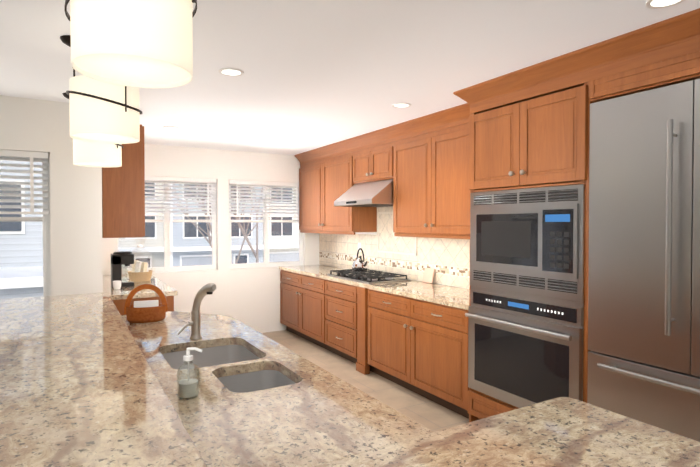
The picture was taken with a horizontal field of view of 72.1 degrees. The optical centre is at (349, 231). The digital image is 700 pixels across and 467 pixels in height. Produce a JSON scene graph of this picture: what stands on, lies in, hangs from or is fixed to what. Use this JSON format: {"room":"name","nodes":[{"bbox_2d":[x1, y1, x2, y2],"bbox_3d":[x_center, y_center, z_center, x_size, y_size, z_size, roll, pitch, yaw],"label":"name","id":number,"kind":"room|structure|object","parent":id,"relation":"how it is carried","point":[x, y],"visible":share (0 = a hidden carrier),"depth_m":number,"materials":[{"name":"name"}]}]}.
{"room":"kitchen","nodes":[
{"label":"kitchen","id":0,"kind":"room"},
{"bbox_2d":[0,95,102,295],"bbox_3d":[-4.199,0.224,2.884,4.830,2.500,0.150,-1,1,-30],"label":"wall","id":1,"kind":"structure","parent":0,"point":[33,125],"depth_m":3.89,"materials":[{"name":"white paint"}]},
{"bbox_2d":[0,153,50,298],"bbox_3d":[-2.976,0.070,3.573,1.280,1.395,0.150,-1,1,-30],"label":"dining room window","id":2,"kind":"structure","parent":1,"relation":"in","point":[46,257],"depth_m":3.89,"materials":[{"name":"white plastic"}]},
{"bbox_2d":[0,149,48,214],"bbox_3d":[-2.966,-0.378,3.549,1.260,0.494,0.056,-1,1,-30],"label":"window blind","id":3,"kind":"object","parent":2,"relation":"attached to","point":[31,155],"visible":1,"depth_m":3.78,"materials":[{"name":"white plastic"}]},
{"bbox_2d":[102,144,319,332],"bbox_3d":[-1.767,0.166,6.449,3.270,2.500,0.150,-1,1,-30],"label":"wall","id":4,"kind":"structure","parent":0,"point":[249,297],"depth_m":6.43,"materials":[{"name":"white paint"}]},
{"bbox_2d":[114,180,215,273],"bbox_3d":[-2.336,-0.086,6.140,1.240,1.205,0.063,-1,1,-30],"label":"kitchen window","id":5,"kind":"structure","parent":4,"relation":"in","point":[167,241],"depth_m":6.15,"materials":[{"name":"white plastic"}]},
{"bbox_2d":[145,176,216,216],"bbox_3d":[-2.304,-0.439,6.079,1.220,0.494,0.056,-1,1,-30],"label":"window blind","id":6,"kind":"object","parent":5,"relation":"attached to","point":[180,180],"visible":0.6,"depth_m":6.15,"materials":[{"name":"white plastic"}]},
{"bbox_2d":[229,184,302,268],"bbox_3d":[-1.188,-0.097,6.811,1.120,1.205,0.063,-1,1,-30],"label":"kitchen window","id":7,"kind":"structure","parent":4,"relation":"in","point":[266,262],"depth_m":6.79,"materials":[{"name":"white plastic"}]},
{"bbox_2d":[229,180,298,216],"bbox_3d":[-1.156,-0.450,6.751,1.100,0.494,0.056,-1,1,-30],"label":"window blind","id":8,"kind":"object","parent":7,"relation":"attached to","point":[236,183],"visible":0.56,"depth_m":6.71,"materials":[{"name":"white plastic"}]},
{"bbox_2d":[0,0,699,154],"bbox_3d":[-1.376,-1.048,1.126,7.950,0.100,9.700,-1,1,-30],"label":"ceiling","id":9,"kind":"structure","parent":0,"point":[318,74],"depth_m":2.82,"materials":[{"name":"white paint"}]},
{"bbox_2d":[62,93,123,167],"bbox_3d":[-1.956,-0.773,3.675,0.410,0.528,0.358,-1,1,-30],"label":"pendant light","id":10,"kind":"object","parent":9,"relation":"hanging from","point":[92,154],"visible":0.46,"depth_m":3.57,"materials":[{"name":"fabric"}]},
{"bbox_2d":[60,35,141,143],"bbox_3d":[-1.306,-0.755,2.539,0.385,0.528,0.358,-1,1,-30],"label":"pendant light","id":11,"kind":"object","parent":9,"relation":"hanging from","point":[104,112],"visible":0.81,"depth_m":2.42,"materials":[{"name":"fabric"}]},
{"bbox_2d":[64,0,196,87],"bbox_3d":[-0.626,-0.737,1.442,0.396,0.528,0.358,-1,1,-30],"label":"pendant light","id":12,"kind":"object","parent":9,"relation":"hanging from","point":[140,43],"visible":1,"depth_m":1.33,"materials":[{"name":"fabric"}]},
{"bbox_2d":[219,68,243,75],"bbox_3d":[-0.766,-1.026,3.105,0.160,0.005,0.160,-1,1,-30],"label":"recessed light","id":13,"kind":"object","parent":9,"relation":"in","point":[230,71],"visible":0.92,"depth_m":3.10,"materials":[{"name":"white plastic"}]},
{"bbox_2d":[392,103,410,107],"bbox_3d":[0.427,-1.040,3.976,0.160,0.005,0.160,-1,1,-30],"label":"recessed light","id":14,"kind":"object","parent":9,"relation":"in","point":[400,105],"visible":0.98,"depth_m":3.98,"materials":[{"name":"white plastic"}]},
{"bbox_2d":[645,0,684,8],"bbox_3d":[1.384,-1.010,2.103,0.160,0.005,0.160,-1,1,-30],"label":"recessed light","id":15,"kind":"object","parent":9,"relation":"in","point":[655,4],"visible":1,"depth_m":2.13,"materials":[{"name":"white plastic"}]},
{"bbox_2d":[261,330,468,431],"bbox_3d":[-1.376,1.552,1.168,7.950,0.100,9.700,-1,1,-30],"label":"floor","id":16,"kind":"structure","parent":0,"point":[427,413],"depth_m":4.49,"materials":[{"name":"tile"}]},
{"bbox_2d":[112,296,173,314],"bbox_3d":[-2.296,1.003,4.995,0.566,0.873,1.842,-1,1,-30],"label":"base cabinet","id":17,"kind":"object","parent":16,"relation":"on","point":[120,304],"visible":0.02,"depth_m":4.20,"materials":[{"name":"brown wood"}]},
{"bbox_2d":[103,274,177,299],"bbox_3d":[-2.278,0.546,4.986,0.596,0.040,1.861,-1,1,-30],"label":"countertop","id":18,"kind":"structure","parent":17,"relation":"on","point":[124,292],"depth_m":4.36,"materials":[{"name":"stone"}]},
{"bbox_2d":[113,280,121,288],"bbox_3d":[-2.158,0.496,4.459,0.076,0.075,0.075,-1,1,-30],"label":"cup","id":19,"kind":"object","parent":18,"relation":"on","point":[116,284],"visible":1,"depth_m":4.43,"materials":[{"name":"white ceramic"}]},
{"bbox_2d":[111,251,133,286],"bbox_3d":[-2.237,0.362,4.720,0.190,0.335,0.275,-1,1,-30],"label":"coffee maker","id":20,"kind":"object","parent":18,"relation":"on","point":[120,258],"visible":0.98,"depth_m":4.60,"materials":[{"name":"black plastic"}]},
{"bbox_2d":[125,236,153,281],"bbox_3d":[-2.228,0.288,5.110,0.300,0.470,0.300,-1,1,-30],"label":"gift basket","id":21,"kind":"object","parent":18,"relation":"on","point":[140,271],"visible":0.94,"depth_m":5.05,"materials":[{"name":"beige wicker"}]},
{"bbox_2d":[280,270,298,333],"bbox_3d":[-0.533,0.977,6.653,0.638,0.872,0.761,-1,1,-30],"label":"base cabinet","id":22,"kind":"object","parent":16,"relation":"on","point":[288,279],"depth_m":6.57,"materials":[{"name":"brown wood"}]},
{"bbox_2d":[279,265,469,309],"bbox_3d":[0.213,0.539,5.355,0.637,0.040,3.741,-1,1,-30],"label":"countertop","id":23,"kind":"structure","parent":22,"relation":"on","point":[453,296],"depth_m":4.56,"materials":[{"name":"stone"}]},
{"bbox_2d":[327,269,410,282],"bbox_3d":[0.188,0.489,5.380,0.520,0.056,0.920,-1,1,-30],"label":"cooktop","id":24,"kind":"object","parent":23,"relation":"in","point":[370,276],"visible":0.94,"depth_m":5.18,"materials":[{"name":"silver metal"}]},
{"bbox_2d":[352,248,368,270],"bbox_3d":[0.136,0.326,5.663,0.200,0.259,0.253,-1,1,-30],"label":"kettle","id":25,"kind":"object","parent":24,"relation":"on","point":[360,263],"visible":1,"depth_m":5.62,"materials":[{"name":"silver metal"}]},
{"bbox_2d":[422,268,434,282],"bbox_3d":[0.801,0.450,4.915,0.047,0.147,0.150,-1,1,-30],"label":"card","id":26,"kind":"object","parent":23,"relation":"on","point":[428,275],"visible":0.94,"depth_m":4.90,"materials":[{"name":"beige"}]},
{"bbox_2d":[296,274,323,347],"bbox_3d":[-0.212,0.986,6.105,0.638,0.872,0.749,-1,1,-30],"label":"base cabinet","id":27,"kind":"object","parent":16,"relation":"on","point":[309,289],"depth_m":5.98,"materials":[{"name":"brown wood"}]},
{"bbox_2d":[324,279,353,361],"bbox_3d":[0.140,0.995,5.505,0.636,0.872,0.780,-1,1,-30],"label":"base cabinet","id":28,"kind":"object","parent":16,"relation":"on","point":[337,295],"depth_m":5.35,"materials":[{"name":"brown wood"}]},
{"bbox_2d":[352,286,367,374],"bbox_3d":[0.405,1.003,5.046,0.641,0.872,0.280,-1,1,-30],"label":"base cabinet","id":29,"kind":"object","parent":16,"relation":"on","point":[359,294],"depth_m":4.92,"materials":[{"name":"brown wood"}]},
{"bbox_2d":[368,289,403,386],"bbox_3d":[0.641,1.009,4.647,0.638,0.872,0.760,-1,1,-30],"label":"base cabinet","id":30,"kind":"object","parent":16,"relation":"on","point":[385,310],"depth_m":4.55,"materials":[{"name":"brown wood"}]},
{"bbox_2d":[404,296,468,418],"bbox_3d":[0.967,1.018,4.089,0.638,0.872,0.775,-1,1,-30],"label":"base cabinet","id":31,"kind":"object","parent":16,"relation":"on","point":[418,346],"depth_m":3.92,"materials":[{"name":"brown wood"}]},
{"bbox_2d":[587,79,699,441],"bbox_3d":[1.887,0.379,2.421,0.722,2.205,1.092,-1,1,-30],"label":"refrigerator","id":32,"kind":"object","parent":16,"relation":"on","point":[644,274],"visible":0.98,"depth_m":2.46,"materials":[{"name":"silver metal"}]},
{"bbox_3d":[-1.018,0.979,1.675,0.490,1.029,3.090,-1,1,-30],"label":"support","id":33,"kind":"object","parent":16,"relation":"on","visible":0},
{"bbox_2d":[0,292,206,466],"bbox_3d":[-1.080,0.444,1.630,0.665,0.040,3.170,-1,1,-30],"label":"bar","id":34,"kind":"object","parent":33,"relation":"on","point":[80,386],"visible":1,"depth_m":1.27,"materials":[{"name":"stone"}]},
{"bbox_3d":[-0.248,1.050,2.097,1.257,0.873,3.020,-1,1,-30],"label":"base cabinet","id":35,"kind":"object","parent":16,"relation":"on","visible":0},
{"bbox_2d":[121,311,500,466],"bbox_3d":[-0.492,0.595,1.971,0.720,0.040,3.120,-1,1,-30],"label":"countertop","id":36,"kind":"structure","parent":35,"relation":"on","point":[315,415],"depth_m":1.57,"materials":[{"name":"stone"}]},
{"bbox_2d":[124,284,167,322],"bbox_3d":[-1.269,0.442,2.997,0.250,0.230,0.149,-1,1,-30],"label":"napkin holder","id":37,"kind":"object","parent":36,"relation":"on","point":[146,311],"visible":1,"depth_m":2.96,"materials":[{"name":"brown wood"}]},
{"bbox_2d":[177,347,202,398],"bbox_3d":[-0.565,0.491,1.691,0.082,0.174,0.082,-1,1,-30],"label":"soap bottle","id":38,"kind":"object","parent":36,"relation":"on","point":[188,387],"visible":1,"depth_m":1.68,"materials":[{"name":"clear glass"}]},
{"bbox_2d":[177,283,215,339],"bbox_3d":[-0.790,0.413,2.465,0.169,0.306,0.205,-1,1,-30],"label":"faucet","id":39,"kind":"object","parent":36,"relation":"on","point":[201,294],"visible":1,"depth_m":2.51,"materials":[{"name":"silver metal"}]},
{"bbox_2d":[162,345,295,392],"bbox_3d":[-0.561,0.721,2.118,0.464,0.214,0.904,-1,1,-30],"label":"sink","id":40,"kind":"object","parent":36,"relation":"in","point":[243,382],"visible":0.17,"depth_m":2.42,"materials":[{"name":"silver metal"}]},
{"bbox_2d":[309,431,448,466],"bbox_3d":[0.198,0.611,0.970,0.240,0.040,0.697,-1,1,-30],"label":"countertop","id":41,"kind":"structure","parent":35,"relation":"on","point":[394,450],"depth_m":1.26,"materials":[{"name":"stone"}]},
{"bbox_2d":[441,397,699,466],"bbox_3d":[0.683,0.606,1.254,0.584,0.040,0.697,-1,1,-30],"label":"countertop","id":42,"kind":"structure","parent":35,"relation":"on","point":[560,431],"depth_m":1.35,"materials":[{"name":"stone"}]},
{"bbox_2d":[320,232,468,288],"bbox_3d":[1.991,0.220,3.116,0.150,2.500,9.700,-1,1,-30],"label":"wall","id":43,"kind":"structure","parent":0,"point":[371,233],"depth_m":5.93,"materials":[{"name":"white paint"}]},
{"bbox_2d":[298,148,317,230],"bbox_3d":[-0.384,-0.546,6.658,0.351,1.079,0.817,-1,1,-30],"label":"upper cabinet","id":44,"kind":"object","parent":43,"relation":"attached to","point":[308,170],"depth_m":6.64,"materials":[{"name":"brown wood"}]},
{"bbox_2d":[318,139,376,234],"bbox_3d":[-0.032,-0.537,6.056,0.351,1.079,0.818,-1,1,-30],"label":"upper cabinet","id":45,"kind":"object","parent":43,"relation":"attached to","point":[334,160],"depth_m":5.92,"materials":[{"name":"brown wood"}]},
{"bbox_2d":[350,127,393,183],"bbox_3d":[0.379,-0.808,5.349,0.351,0.514,0.810,-1,1,-30],"label":"upper cabinet","id":46,"kind":"object","parent":43,"relation":"attached to","point":[372,155],"depth_m":5.24,"materials":[{"name":"brown wood"}]},
{"bbox_2d":[334,179,392,206],"bbox_3d":[0.269,-0.414,5.291,0.591,0.266,0.798,-1,1,-30],"label":"range hood","id":47,"kind":"object","parent":46,"relation":"attached to","point":[374,194],"visible":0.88,"depth_m":5.06,"materials":[{"name":"silver metal"}]},
{"bbox_2d":[319,206,469,288],"bbox_3d":[0.489,-0.018,5.509,0.020,1.062,3.739,-1,1,-30],"label":"backsplash","id":48,"kind":"structure","parent":43,"relation":"attached to","point":[384,249],"depth_m":5.40,"materials":[{"name":"tile"}]},
{"bbox_2d":[390,103,469,238],"bbox_3d":[0.936,-0.510,4.403,0.351,1.079,1.393,-1,1,-30],"label":"upper cabinet","id":49,"kind":"object","parent":43,"relation":"attached to","point":[422,162],"depth_m":4.36,"materials":[{"name":"brown wood"}]},
{"bbox_2d":[469,48,652,123],"bbox_3d":[1.399,-0.948,3.306,0.629,0.170,0.908,-1,1,-30],"label":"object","id":50,"kind":"object","parent":43,"relation":"attached to","point":[567,86],"depth_m":2.88,"materials":[{"name":"brown wood"}]},
{"bbox_2d":[465,285,583,407],"bbox_3d":[1.329,0.783,3.293,0.662,0.760,0.900,-1,1,-30],"label":"wall oven","id":51,"kind":"object","parent":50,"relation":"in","point":[524,350],"visible":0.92,"depth_m":3.11,"materials":[{"name":"silver metal"}]},
{"bbox_2d":[470,184,584,301],"bbox_3d":[1.327,0.061,3.280,0.528,0.680,0.900,-1,1,-30],"label":"microwave","id":52,"kind":"object","parent":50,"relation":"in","point":[528,241],"visible":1,"depth_m":3.07,"materials":[{"name":"silver metal"}]},
{"bbox_3d":[-2.684,0.191,4.928,0.150,2.500,1.850,-1,1,-30],"label":"wall","id":53,"kind":"structure","parent":0,"visible":0},
{"bbox_2d":[102,125,144,237],"bbox_3d":[-2.234,-0.445,4.631,0.330,0.980,1.200,-1,1,-30],"label":"upper cabinet","id":54,"kind":"object","parent":53,"relation":"attached to","point":[123,200],"visible":0.77,"depth_m":4.12,"materials":[{"name":"brown wood"}]},
{"label":"outside","id":55,"kind":"structure","parent":0,"visible":0},
{"bbox_3d":[-24.491,3.844,41.763,160.000,0.200,83.350,-1,1,-30],"label":"ground","id":56,"kind":"structure","parent":55,"visible":0},
{"bbox_2d":[0,160,42,298],"bbox_3d":[-10.947,-0.728,16.851,3.900,9.750,12.700,-1,1,-30],"label":"building","id":57,"kind":"structure","parent":56,"relation":"on","point":[9,272],"depth_m":13.95,"materials":[{"name":"grey"}]},
{"bbox_2d":[118,183,298,268],"bbox_3d":[-14.376,-1.667,36.265,104.200,11.000,10.500,-1,1,-30],"label":"building","id":58,"kind":"structure","parent":56,"relation":"on","point":[236,243],"depth_m":33.35,"materials":[{"name":"grey"}]},
{"bbox_2d":[170,184,280,263],"bbox_3d":[-6.879,-0.807,16.677,14.642,9.914,20.401,-1,1,-30],"label":"trees","id":59,"kind":"object","parent":56,"relation":"on","point":[242,231],"depth_m":17.76,"materials":[{"name":"beige plant"}]}
]}

